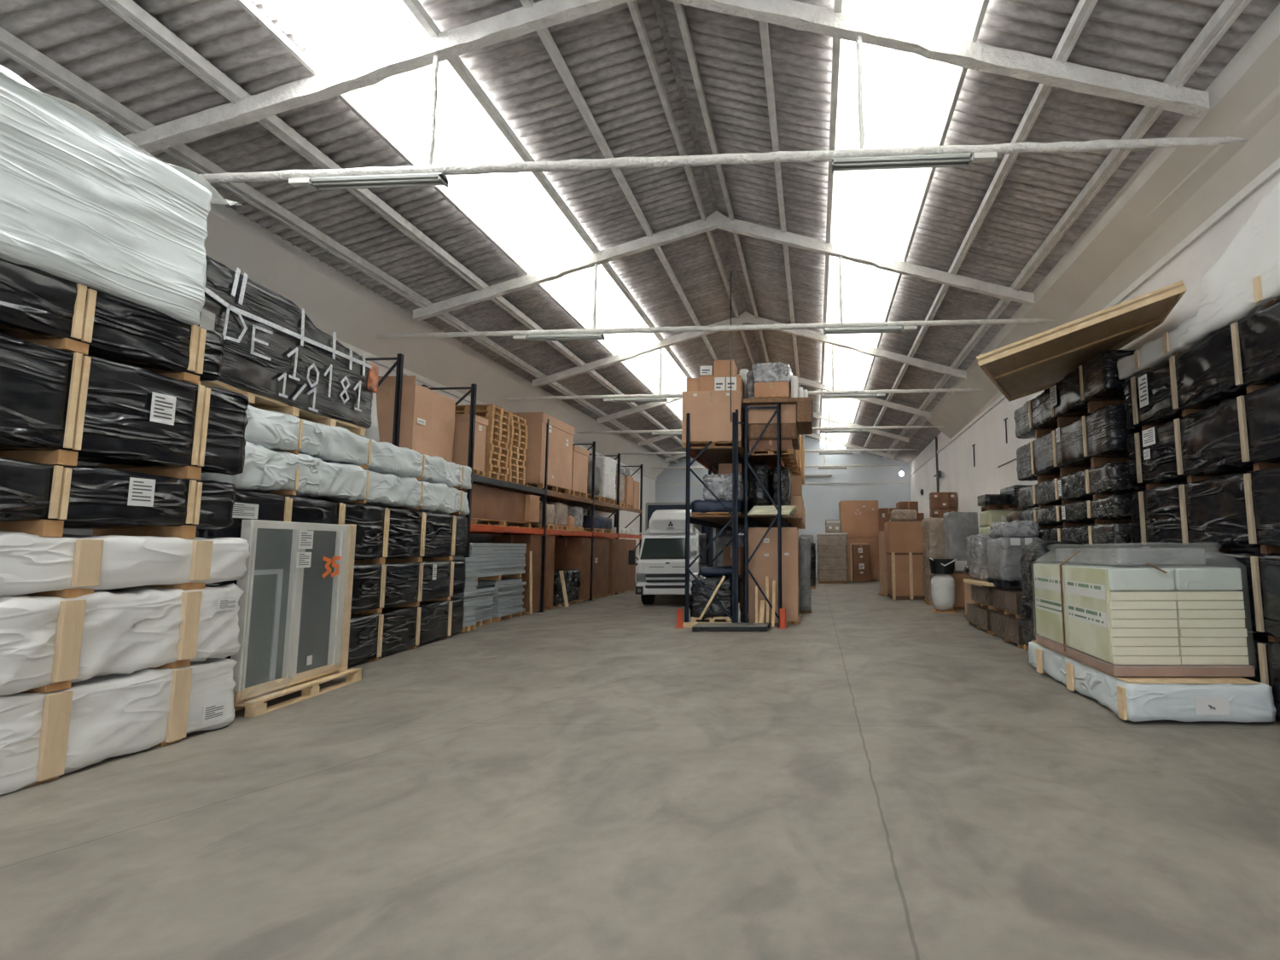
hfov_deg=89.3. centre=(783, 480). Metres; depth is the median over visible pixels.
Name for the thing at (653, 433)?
strip light
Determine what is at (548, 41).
roof purlin
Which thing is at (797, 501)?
cardboard box
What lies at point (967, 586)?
cardboard box
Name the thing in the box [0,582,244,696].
pack
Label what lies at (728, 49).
ceiling
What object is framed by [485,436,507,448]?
pallet
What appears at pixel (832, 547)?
load
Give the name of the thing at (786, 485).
load
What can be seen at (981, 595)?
crate
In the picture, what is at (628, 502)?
cardboard box
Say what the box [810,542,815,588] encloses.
load
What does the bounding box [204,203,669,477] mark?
wall
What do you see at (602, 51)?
ceiling
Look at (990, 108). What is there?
ceiling
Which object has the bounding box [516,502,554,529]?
load
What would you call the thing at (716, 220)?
roof truss
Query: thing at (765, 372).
load
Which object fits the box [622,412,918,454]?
roof truss
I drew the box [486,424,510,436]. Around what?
pallet
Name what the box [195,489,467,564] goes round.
pack
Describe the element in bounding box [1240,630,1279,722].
pack
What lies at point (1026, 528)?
load
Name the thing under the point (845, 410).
skylight
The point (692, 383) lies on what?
cardboard box
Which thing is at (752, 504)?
load
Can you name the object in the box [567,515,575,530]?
load
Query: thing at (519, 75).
ceiling
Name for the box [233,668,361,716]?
pallet
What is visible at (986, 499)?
load
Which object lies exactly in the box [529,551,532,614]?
plank
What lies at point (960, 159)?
strip light
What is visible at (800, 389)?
load
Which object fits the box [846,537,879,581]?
cardboard box
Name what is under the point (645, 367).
skylight
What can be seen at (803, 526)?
cardboard box
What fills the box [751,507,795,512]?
board
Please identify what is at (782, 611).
guard
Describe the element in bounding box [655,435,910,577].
wall
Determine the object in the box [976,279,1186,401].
wooden board
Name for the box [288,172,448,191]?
strip light
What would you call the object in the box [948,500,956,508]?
cardboard box
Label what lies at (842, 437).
skylight
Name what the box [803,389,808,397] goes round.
load
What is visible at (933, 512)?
cardboard box
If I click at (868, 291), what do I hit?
skylight
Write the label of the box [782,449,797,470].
pack
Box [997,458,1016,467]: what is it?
conduit
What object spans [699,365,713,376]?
cardboard box
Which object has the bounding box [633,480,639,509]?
cardboard box
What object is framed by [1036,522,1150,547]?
pack
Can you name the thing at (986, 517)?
load
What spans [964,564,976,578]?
load
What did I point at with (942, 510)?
cardboard box
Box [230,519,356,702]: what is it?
window unit
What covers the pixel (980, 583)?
planks
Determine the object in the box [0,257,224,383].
pack
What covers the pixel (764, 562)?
cardboard box
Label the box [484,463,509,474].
pallet
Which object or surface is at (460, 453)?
cardboard box
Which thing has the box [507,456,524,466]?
pallet
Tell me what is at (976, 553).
load
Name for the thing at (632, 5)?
roof purlin
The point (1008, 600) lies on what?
crate
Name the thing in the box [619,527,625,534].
load
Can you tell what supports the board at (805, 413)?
on the cardboard box at (788, 412)
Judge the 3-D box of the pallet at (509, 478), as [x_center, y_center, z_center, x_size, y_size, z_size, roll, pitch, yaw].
[-6.859,0.006,14.959,1.150,0.144,0.800,-1,-6,2]
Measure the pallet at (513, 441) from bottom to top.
0.144 m
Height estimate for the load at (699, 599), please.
0.930 m
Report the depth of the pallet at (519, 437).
14.98 m
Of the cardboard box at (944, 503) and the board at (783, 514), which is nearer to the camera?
the board at (783, 514)
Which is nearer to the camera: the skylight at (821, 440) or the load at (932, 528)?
the load at (932, 528)
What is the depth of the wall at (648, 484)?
27.84 m
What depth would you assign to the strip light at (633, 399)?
16.65 m
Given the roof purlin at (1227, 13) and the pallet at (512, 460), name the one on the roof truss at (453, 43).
the roof purlin at (1227, 13)
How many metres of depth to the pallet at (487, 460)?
14.03 m
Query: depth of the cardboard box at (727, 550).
14.43 m
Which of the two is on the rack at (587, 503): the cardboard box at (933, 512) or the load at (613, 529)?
the load at (613, 529)
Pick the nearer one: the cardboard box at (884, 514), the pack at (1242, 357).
the pack at (1242, 357)
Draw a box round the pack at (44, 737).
[0,657,237,794]
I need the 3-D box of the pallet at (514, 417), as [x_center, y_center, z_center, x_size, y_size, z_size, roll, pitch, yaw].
[-6.892,-1.442,15.095,1.150,0.144,0.800,-1,-6,2]
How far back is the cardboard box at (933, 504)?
21.41 m
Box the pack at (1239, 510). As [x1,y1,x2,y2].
[1129,466,1279,553]
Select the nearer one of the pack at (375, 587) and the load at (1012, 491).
the pack at (375, 587)
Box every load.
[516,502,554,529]
[541,501,568,529]
[552,568,581,607]
[567,506,583,530]
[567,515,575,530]
[573,458,600,500]
[581,515,611,533]
[587,454,616,504]
[604,527,621,533]
[605,471,624,506]
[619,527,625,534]
[624,528,629,534]
[628,528,634,534]
[689,574,742,620]
[691,499,748,518]
[698,565,732,576]
[702,472,749,502]
[715,535,744,611]
[739,368,749,398]
[742,487,755,519]
[746,371,754,398]
[747,423,799,449]
[750,462,773,506]
[751,361,792,394]
[772,465,791,506]
[790,376,798,397]
[798,387,802,397]
[798,537,811,613]
[799,534,813,542]
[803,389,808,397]
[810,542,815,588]
[816,532,848,582]
[825,519,841,533]
[890,509,916,521]
[920,517,944,605]
[929,573,957,612]
[943,512,978,573]
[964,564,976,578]
[965,533,992,581]
[977,494,1010,506]
[979,509,1023,527]
[979,526,989,534]
[986,536,1042,587]
[988,519,1039,538]
[1000,484,1032,505]
[1006,512,1019,522]
[1019,540,1082,651]
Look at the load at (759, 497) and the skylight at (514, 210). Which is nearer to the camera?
the skylight at (514, 210)
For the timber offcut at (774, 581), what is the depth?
12.81 m
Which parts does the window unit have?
frame, pane, rail, rail, pane, sash, timber post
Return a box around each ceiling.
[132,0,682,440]
[418,0,713,378]
[533,0,760,374]
[660,0,802,435]
[768,0,834,439]
[848,0,1079,448]
[864,0,1279,459]
[892,420,941,464]
[925,3,1279,438]
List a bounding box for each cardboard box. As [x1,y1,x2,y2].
[376,375,455,461]
[451,483,533,527]
[452,413,488,476]
[494,535,555,614]
[512,412,574,494]
[554,537,609,602]
[557,444,589,497]
[606,538,635,595]
[623,475,634,507]
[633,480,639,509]
[681,389,748,457]
[686,378,698,391]
[698,375,744,398]
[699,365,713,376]
[713,359,737,375]
[718,463,744,476]
[722,546,744,613]
[748,404,797,424]
[748,439,795,462]
[748,527,778,622]
[754,381,790,398]
[771,503,802,523]
[781,527,801,624]
[783,494,802,519]
[786,519,803,525]
[791,475,802,495]
[791,500,804,527]
[797,514,805,529]
[838,500,878,537]
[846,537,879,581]
[852,544,870,581]
[878,507,896,531]
[878,530,888,596]
[884,521,923,552]
[896,501,918,512]
[914,512,924,521]
[929,492,939,500]
[929,500,939,509]
[929,508,940,517]
[938,492,948,500]
[939,500,948,508]
[939,508,948,517]
[948,492,956,500]
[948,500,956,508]
[948,508,956,511]
[948,573,974,610]
[964,578,983,617]
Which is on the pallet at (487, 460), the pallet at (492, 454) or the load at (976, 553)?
the pallet at (492, 454)
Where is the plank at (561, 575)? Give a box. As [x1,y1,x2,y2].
[558,570,569,607]
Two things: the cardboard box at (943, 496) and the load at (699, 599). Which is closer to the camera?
the load at (699, 599)
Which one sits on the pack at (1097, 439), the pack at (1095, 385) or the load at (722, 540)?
the pack at (1095, 385)
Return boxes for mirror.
[628,550,634,564]
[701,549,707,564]
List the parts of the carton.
timber post, timber rail, timber rail, timber post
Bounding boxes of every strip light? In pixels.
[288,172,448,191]
[512,332,604,342]
[603,397,667,402]
[651,432,681,436]
[804,474,831,477]
[818,466,851,469]
[819,451,859,454]
[820,429,869,433]
[821,393,885,399]
[824,325,917,335]
[831,151,997,173]
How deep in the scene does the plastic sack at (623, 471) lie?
23.73 m
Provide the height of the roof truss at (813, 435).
2.300 m
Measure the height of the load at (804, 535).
2.137 m
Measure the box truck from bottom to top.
2.990 m
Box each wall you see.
[63,360,655,581]
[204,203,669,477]
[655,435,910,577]
[909,171,1279,552]
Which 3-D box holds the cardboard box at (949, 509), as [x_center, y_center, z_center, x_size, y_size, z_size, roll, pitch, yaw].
[5.746,1.124,21.587,0.276,0.275,0.515,-1,-6,3]
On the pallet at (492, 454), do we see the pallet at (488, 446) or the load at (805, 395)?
the pallet at (488, 446)
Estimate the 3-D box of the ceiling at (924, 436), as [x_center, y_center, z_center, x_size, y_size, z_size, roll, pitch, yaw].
[6.058,-1.538,27.793,1.163,0.401,11.102,-1,-6,3]
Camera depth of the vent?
17.40 m
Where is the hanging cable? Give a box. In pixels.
[730,271,731,421]
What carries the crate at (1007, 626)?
on the floor
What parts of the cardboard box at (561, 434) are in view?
lid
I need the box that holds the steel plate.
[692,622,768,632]
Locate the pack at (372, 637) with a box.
[224,598,464,666]
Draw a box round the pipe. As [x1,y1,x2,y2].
[935,436,939,492]
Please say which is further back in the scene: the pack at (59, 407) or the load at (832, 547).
the load at (832, 547)
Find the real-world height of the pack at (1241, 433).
0.762 m
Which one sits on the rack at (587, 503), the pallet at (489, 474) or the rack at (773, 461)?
the pallet at (489, 474)
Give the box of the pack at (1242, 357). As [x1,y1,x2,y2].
[1122,299,1279,430]
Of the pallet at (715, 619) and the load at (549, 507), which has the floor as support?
the pallet at (715, 619)
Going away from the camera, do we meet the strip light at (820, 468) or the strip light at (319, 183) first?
the strip light at (319, 183)
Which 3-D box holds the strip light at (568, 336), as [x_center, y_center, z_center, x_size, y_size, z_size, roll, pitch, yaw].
[-4.169,-2.641,11.705,1.680,0.100,0.150,-1,-6,3]
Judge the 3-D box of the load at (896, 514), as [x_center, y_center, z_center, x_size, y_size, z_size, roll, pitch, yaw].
[3.758,1.123,19.777,0.771,0.418,0.950,-1,-6,3]
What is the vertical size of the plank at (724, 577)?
0.885 m
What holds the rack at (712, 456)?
on the floor
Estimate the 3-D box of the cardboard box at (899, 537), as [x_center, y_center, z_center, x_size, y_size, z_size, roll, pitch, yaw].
[3.827,1.786,19.767,1.210,0.963,1.194,-1,-6,3]
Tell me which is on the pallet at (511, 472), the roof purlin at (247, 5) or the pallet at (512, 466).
the pallet at (512, 466)
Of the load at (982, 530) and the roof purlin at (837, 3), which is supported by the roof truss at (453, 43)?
the roof purlin at (837, 3)
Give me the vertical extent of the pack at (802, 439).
1.260 m
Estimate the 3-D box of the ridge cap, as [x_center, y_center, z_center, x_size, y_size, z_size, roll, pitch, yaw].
[-1.091,-4.766,14.807,0.640,0.152,38.300,-1,-6,3]
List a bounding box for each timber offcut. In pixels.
[755,586,757,622]
[759,599,765,622]
[765,576,768,622]
[771,580,775,627]
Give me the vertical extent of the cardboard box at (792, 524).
0.741 m
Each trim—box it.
[336,338,656,480]
[655,481,909,485]
[908,157,1279,477]
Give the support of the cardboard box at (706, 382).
on the cardboard box at (709, 411)
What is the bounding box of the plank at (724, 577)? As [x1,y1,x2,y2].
[698,576,725,619]
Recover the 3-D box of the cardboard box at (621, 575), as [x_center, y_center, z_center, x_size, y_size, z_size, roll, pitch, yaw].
[-6.269,3.137,23.088,0.980,1.940,2.920,-1,-6,3]
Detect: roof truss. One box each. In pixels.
[123,0,1247,183]
[376,210,1056,338]
[506,310,982,400]
[578,370,942,433]
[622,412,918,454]
[653,433,900,469]
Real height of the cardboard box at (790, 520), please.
0.842 m
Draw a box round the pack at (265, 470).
[189,441,469,516]
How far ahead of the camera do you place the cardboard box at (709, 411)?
13.29 m
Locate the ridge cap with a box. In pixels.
[651,0,762,363]
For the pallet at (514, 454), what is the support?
on the pallet at (512, 460)
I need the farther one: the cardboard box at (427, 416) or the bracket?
the bracket
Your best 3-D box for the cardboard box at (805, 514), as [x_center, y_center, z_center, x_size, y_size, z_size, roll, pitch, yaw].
[0.274,1.376,22.769,1.022,0.740,1.665,-1,-6,3]
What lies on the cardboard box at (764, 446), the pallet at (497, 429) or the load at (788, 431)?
the load at (788, 431)
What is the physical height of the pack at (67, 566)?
0.479 m
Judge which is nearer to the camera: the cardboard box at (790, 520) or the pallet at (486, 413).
the pallet at (486, 413)
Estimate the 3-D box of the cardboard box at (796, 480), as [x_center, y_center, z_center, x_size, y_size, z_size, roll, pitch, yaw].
[0.236,0.171,15.092,0.418,0.469,0.959,-1,-6,3]
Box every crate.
[965,603,994,634]
[971,584,1001,609]
[989,610,1024,648]
[991,587,1023,618]
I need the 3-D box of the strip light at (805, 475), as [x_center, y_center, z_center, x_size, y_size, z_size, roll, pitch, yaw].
[1.622,-0.214,33.384,1.900,0.110,0.170,-1,-6,3]
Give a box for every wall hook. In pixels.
[971,444,975,466]
[1003,418,1007,443]
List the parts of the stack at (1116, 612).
board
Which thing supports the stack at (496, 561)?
on the stack at (508, 602)
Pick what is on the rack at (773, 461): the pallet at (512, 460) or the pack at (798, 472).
the pack at (798, 472)
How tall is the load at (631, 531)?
0.266 m
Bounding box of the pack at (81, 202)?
[0,64,244,325]
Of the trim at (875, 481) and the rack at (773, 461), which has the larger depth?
the trim at (875, 481)
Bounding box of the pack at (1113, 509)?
[1018,494,1131,529]
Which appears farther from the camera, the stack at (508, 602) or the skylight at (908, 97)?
the stack at (508, 602)
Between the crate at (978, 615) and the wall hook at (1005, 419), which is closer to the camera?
the crate at (978, 615)
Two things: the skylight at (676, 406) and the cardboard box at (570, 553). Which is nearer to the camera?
the cardboard box at (570, 553)
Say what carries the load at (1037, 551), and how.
on the floor
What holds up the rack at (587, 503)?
on the floor
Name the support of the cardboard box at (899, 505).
on the cardboard box
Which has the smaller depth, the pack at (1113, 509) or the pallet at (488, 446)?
the pack at (1113, 509)
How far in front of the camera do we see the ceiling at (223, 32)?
7.91 m
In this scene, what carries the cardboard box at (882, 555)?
on the floor
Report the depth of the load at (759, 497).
13.38 m
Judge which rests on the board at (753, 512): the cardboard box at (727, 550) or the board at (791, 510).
the board at (791, 510)
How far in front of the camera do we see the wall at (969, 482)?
15.73 m
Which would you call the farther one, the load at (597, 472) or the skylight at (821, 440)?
the skylight at (821, 440)
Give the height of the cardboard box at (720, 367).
0.357 m
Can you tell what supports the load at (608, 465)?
on the rack at (587, 503)
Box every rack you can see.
[360,353,643,612]
[684,409,756,622]
[738,402,794,627]
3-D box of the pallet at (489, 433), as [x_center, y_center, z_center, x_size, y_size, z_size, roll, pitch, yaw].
[-6.907,-0.955,14.177,1.150,0.144,0.800,-1,-6,4]
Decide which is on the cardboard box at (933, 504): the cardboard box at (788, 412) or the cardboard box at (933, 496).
the cardboard box at (933, 496)
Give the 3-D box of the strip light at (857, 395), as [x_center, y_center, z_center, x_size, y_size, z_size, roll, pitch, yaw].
[1.823,-2.183,16.421,1.660,0.100,0.150,-1,-6,3]
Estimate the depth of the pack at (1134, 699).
5.65 m
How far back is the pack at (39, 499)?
4.85 m
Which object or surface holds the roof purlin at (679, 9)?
on the roof truss at (453, 43)
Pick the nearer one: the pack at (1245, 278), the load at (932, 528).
the pack at (1245, 278)
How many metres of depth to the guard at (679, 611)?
12.71 m
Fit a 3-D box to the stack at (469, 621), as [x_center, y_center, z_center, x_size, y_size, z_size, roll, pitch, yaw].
[-6.385,2.264,12.535,0.403,1.444,0.534,-1,-6,3]
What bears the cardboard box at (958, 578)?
on the floor
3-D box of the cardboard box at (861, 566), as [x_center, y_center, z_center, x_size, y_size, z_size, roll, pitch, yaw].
[3.558,3.804,28.904,0.779,1.678,0.604,-1,-6,3]
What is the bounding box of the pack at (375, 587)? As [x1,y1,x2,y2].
[204,559,465,613]
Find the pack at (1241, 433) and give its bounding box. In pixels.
[1126,382,1279,489]
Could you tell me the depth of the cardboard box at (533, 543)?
15.90 m
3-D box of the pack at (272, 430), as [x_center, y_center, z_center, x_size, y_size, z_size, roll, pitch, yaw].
[-6.295,-0.357,9.396,0.849,0.515,6.242,0,-6,-4]
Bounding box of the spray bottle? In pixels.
[738,603,740,622]
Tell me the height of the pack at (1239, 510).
0.792 m
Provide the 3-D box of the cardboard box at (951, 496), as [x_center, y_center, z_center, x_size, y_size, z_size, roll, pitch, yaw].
[5.741,0.567,21.646,0.272,0.273,0.513,-1,-6,3]
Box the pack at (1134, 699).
[1028,640,1276,722]
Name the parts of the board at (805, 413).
panel, panel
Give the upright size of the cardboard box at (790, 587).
2.030 m
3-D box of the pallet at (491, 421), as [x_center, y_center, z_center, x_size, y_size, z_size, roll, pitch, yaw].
[-6.909,-1.245,14.194,1.150,0.144,0.800,-1,-6,3]
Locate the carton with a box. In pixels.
[886,552,924,599]
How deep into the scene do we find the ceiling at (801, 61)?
9.18 m
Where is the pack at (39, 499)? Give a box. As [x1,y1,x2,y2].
[0,457,235,539]
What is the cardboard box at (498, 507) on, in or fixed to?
on the rack at (587, 503)
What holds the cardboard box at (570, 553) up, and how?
on the floor
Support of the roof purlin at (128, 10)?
on the roof truss at (453, 43)
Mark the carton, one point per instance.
(904, 571)
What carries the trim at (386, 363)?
attached to the wall at (648, 484)
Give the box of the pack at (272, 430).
[244,404,471,489]
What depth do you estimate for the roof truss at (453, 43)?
6.62 m
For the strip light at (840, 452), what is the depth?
26.36 m
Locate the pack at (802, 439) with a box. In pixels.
[801,436,804,484]
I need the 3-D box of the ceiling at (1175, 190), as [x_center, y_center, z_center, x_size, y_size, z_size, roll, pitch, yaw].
[4.822,-3.261,8.814,0.876,0.820,27.300,-1,-6,3]
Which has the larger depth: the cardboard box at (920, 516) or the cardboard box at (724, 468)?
the cardboard box at (920, 516)
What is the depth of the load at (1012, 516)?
12.54 m
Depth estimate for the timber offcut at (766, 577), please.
13.00 m
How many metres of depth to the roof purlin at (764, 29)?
9.10 m
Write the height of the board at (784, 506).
0.056 m
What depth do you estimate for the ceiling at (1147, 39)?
8.00 m
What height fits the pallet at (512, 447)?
0.144 m
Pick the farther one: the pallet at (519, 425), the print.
the pallet at (519, 425)
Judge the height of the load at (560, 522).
0.784 m
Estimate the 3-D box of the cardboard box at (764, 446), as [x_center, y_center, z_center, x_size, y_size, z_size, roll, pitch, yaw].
[-0.232,-0.623,14.019,0.939,0.310,1.515,-1,-6,3]
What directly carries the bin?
on the load at (943, 590)
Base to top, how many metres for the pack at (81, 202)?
1.348 m
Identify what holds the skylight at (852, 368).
attached to the roof purlin at (986, 2)
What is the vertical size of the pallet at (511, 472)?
0.144 m
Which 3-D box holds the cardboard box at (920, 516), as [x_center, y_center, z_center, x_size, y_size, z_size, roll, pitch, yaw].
[4.234,1.180,19.852,0.232,0.258,0.905,-1,-6,3]
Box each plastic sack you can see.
[620,465,625,474]
[623,467,630,476]
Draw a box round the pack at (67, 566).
[0,531,250,598]
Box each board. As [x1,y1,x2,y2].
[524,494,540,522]
[743,397,813,434]
[747,512,791,517]
[748,511,792,516]
[750,509,794,513]
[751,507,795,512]
[753,505,797,511]
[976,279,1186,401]
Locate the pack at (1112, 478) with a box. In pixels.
[1018,461,1147,508]
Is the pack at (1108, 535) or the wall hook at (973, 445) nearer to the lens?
the pack at (1108, 535)
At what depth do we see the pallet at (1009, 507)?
14.01 m
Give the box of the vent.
[649,566,685,567]
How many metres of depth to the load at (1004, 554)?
10.51 m
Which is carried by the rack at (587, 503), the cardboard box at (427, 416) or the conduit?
the cardboard box at (427, 416)
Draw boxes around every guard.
[674,608,685,628]
[777,608,787,628]
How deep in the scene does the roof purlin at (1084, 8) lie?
8.14 m
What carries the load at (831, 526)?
on the load at (832, 547)
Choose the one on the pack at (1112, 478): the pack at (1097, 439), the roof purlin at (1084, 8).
the pack at (1097, 439)
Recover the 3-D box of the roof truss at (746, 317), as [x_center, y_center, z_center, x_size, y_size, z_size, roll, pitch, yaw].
[-1.156,-3.333,16.702,12.550,2.299,0.150,-1,-6,3]
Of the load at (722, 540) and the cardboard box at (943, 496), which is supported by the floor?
the load at (722, 540)
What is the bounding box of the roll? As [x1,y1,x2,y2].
[361,393,379,442]
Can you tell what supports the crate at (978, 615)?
on the floor
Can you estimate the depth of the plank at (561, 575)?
17.31 m
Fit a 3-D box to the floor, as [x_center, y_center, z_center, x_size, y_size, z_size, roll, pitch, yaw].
[-0.925,3.218,14.103,14.500,0.200,38.600,-1,-6,3]
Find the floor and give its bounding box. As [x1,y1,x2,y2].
[0,577,1279,959]
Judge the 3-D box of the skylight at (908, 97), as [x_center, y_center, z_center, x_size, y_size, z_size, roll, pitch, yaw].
[1.398,-4.440,9.095,1.380,0.400,4.970,-1,-6,3]
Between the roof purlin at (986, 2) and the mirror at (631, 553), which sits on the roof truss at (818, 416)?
the roof purlin at (986, 2)
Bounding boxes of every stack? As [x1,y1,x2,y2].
[450,557,479,633]
[453,542,526,581]
[473,584,495,626]
[477,578,526,621]
[1033,547,1255,676]
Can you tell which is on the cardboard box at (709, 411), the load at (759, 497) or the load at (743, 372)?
the load at (743, 372)
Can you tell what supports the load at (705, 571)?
on the load at (699, 599)
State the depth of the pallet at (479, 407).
14.01 m
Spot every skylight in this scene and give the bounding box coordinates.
[340,59,592,273]
[539,264,658,354]
[621,348,686,394]
[665,398,682,420]
[820,419,853,442]
[820,439,847,448]
[821,389,860,422]
[823,343,875,389]
[826,256,899,347]
[830,39,963,260]
[842,0,983,40]
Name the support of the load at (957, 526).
on the cardboard box at (958, 578)
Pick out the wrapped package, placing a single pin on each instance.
(275, 356)
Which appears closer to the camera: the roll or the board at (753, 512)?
the roll
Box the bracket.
[933,471,941,477]
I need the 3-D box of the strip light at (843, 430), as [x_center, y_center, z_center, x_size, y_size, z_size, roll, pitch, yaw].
[2.073,-1.653,21.417,1.660,0.100,0.150,-1,-6,3]
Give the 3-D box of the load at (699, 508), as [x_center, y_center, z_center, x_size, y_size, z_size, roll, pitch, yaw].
[-1.375,0.647,13.994,1.079,0.355,1.666,-1,-6,3]
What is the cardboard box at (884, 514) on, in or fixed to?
on the cardboard box
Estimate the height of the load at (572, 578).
1.023 m
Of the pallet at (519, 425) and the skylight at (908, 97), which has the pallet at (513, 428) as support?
the pallet at (519, 425)
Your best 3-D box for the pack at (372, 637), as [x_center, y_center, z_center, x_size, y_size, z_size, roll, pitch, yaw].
[-6.273,2.272,9.084,0.766,0.696,6.086,0,-6,-4]
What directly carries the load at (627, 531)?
on the rack at (587, 503)
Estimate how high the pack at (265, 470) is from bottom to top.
0.577 m
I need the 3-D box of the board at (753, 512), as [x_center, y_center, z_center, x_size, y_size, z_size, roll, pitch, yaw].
[-0.250,0.735,13.768,0.885,0.059,1.408,-1,-6,3]
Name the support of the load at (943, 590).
on the floor
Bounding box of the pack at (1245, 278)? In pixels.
[1117,176,1279,379]
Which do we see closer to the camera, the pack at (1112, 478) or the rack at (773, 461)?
the pack at (1112, 478)
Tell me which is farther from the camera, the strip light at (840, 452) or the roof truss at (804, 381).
the strip light at (840, 452)
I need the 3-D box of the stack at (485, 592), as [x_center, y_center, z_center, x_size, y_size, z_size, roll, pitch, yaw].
[-6.832,2.666,13.383,0.944,0.830,1.077,-1,-6,3]
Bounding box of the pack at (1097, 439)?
[1016,403,1141,483]
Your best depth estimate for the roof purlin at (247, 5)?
6.85 m
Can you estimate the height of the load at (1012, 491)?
0.402 m
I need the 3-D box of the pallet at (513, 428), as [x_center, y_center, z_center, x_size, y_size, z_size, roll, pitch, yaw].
[-6.854,-1.150,15.092,1.150,0.144,0.800,-1,-6,3]
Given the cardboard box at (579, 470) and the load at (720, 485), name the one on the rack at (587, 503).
the cardboard box at (579, 470)
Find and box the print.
[1035,576,1103,623]
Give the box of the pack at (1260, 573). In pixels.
[1187,550,1279,641]
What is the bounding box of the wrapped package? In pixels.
[196,254,378,436]
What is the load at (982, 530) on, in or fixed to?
on the load
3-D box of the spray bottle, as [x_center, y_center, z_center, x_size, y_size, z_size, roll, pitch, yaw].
[-0.907,2.731,12.744,0.090,0.480,0.090,-1,-6,3]
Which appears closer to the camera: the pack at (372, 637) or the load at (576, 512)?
the pack at (372, 637)
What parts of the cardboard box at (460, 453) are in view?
lid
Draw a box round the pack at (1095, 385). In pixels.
[1013,349,1136,438]
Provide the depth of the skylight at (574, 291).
13.77 m
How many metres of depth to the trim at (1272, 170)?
7.71 m
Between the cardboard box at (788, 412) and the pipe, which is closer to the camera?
the cardboard box at (788, 412)
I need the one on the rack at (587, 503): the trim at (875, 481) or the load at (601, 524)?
the load at (601, 524)
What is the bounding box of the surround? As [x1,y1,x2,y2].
[850,542,867,581]
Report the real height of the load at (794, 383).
0.605 m
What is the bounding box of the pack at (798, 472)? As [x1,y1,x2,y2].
[787,434,802,477]
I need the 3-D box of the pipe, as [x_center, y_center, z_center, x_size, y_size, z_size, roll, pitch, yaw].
[6.072,-0.261,24.895,0.083,2.900,0.083,-3,-7,25]
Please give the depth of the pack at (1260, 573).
5.80 m
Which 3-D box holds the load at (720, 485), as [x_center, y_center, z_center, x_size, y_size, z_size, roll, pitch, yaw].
[-1.263,0.225,14.079,0.896,0.663,1.409,-1,-6,3]
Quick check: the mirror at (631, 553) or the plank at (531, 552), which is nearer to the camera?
the plank at (531, 552)
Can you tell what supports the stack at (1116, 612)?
on the pack at (1134, 699)
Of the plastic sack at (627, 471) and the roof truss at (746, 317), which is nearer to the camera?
the roof truss at (746, 317)
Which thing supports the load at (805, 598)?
on the floor
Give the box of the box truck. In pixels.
[628,502,732,604]
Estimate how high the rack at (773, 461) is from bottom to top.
4.600 m
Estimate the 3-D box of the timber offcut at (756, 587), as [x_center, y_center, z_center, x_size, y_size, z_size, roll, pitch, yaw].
[-0.550,2.582,12.928,0.050,0.796,0.200,0,-6,-4]
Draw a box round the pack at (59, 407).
[0,332,248,479]
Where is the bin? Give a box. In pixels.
[928,557,956,573]
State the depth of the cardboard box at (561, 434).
16.72 m
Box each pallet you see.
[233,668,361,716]
[454,404,511,418]
[454,410,510,424]
[477,475,525,485]
[482,417,509,430]
[484,450,508,461]
[484,457,507,467]
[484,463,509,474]
[484,470,506,481]
[485,430,509,442]
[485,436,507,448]
[485,443,509,455]
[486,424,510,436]
[502,413,526,424]
[506,468,525,478]
[507,437,527,448]
[507,443,525,454]
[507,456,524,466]
[507,462,525,472]
[508,449,526,460]
[509,418,527,430]
[509,424,527,436]
[509,430,527,442]
[683,616,732,628]
[980,504,1023,511]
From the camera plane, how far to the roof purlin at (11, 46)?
7.98 m
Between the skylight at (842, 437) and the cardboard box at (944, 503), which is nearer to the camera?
the cardboard box at (944, 503)
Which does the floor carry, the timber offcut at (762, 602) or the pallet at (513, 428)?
the timber offcut at (762, 602)
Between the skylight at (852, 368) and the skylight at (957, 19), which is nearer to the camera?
the skylight at (957, 19)
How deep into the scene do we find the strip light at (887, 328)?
11.38 m
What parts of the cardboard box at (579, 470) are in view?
lid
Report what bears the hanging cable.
hanging from the ceiling at (728, 49)
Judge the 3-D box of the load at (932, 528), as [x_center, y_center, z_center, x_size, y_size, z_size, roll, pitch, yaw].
[4.397,2.251,17.712,0.917,2.408,1.005,-1,-6,3]
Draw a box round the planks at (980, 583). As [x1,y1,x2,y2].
[963,578,994,586]

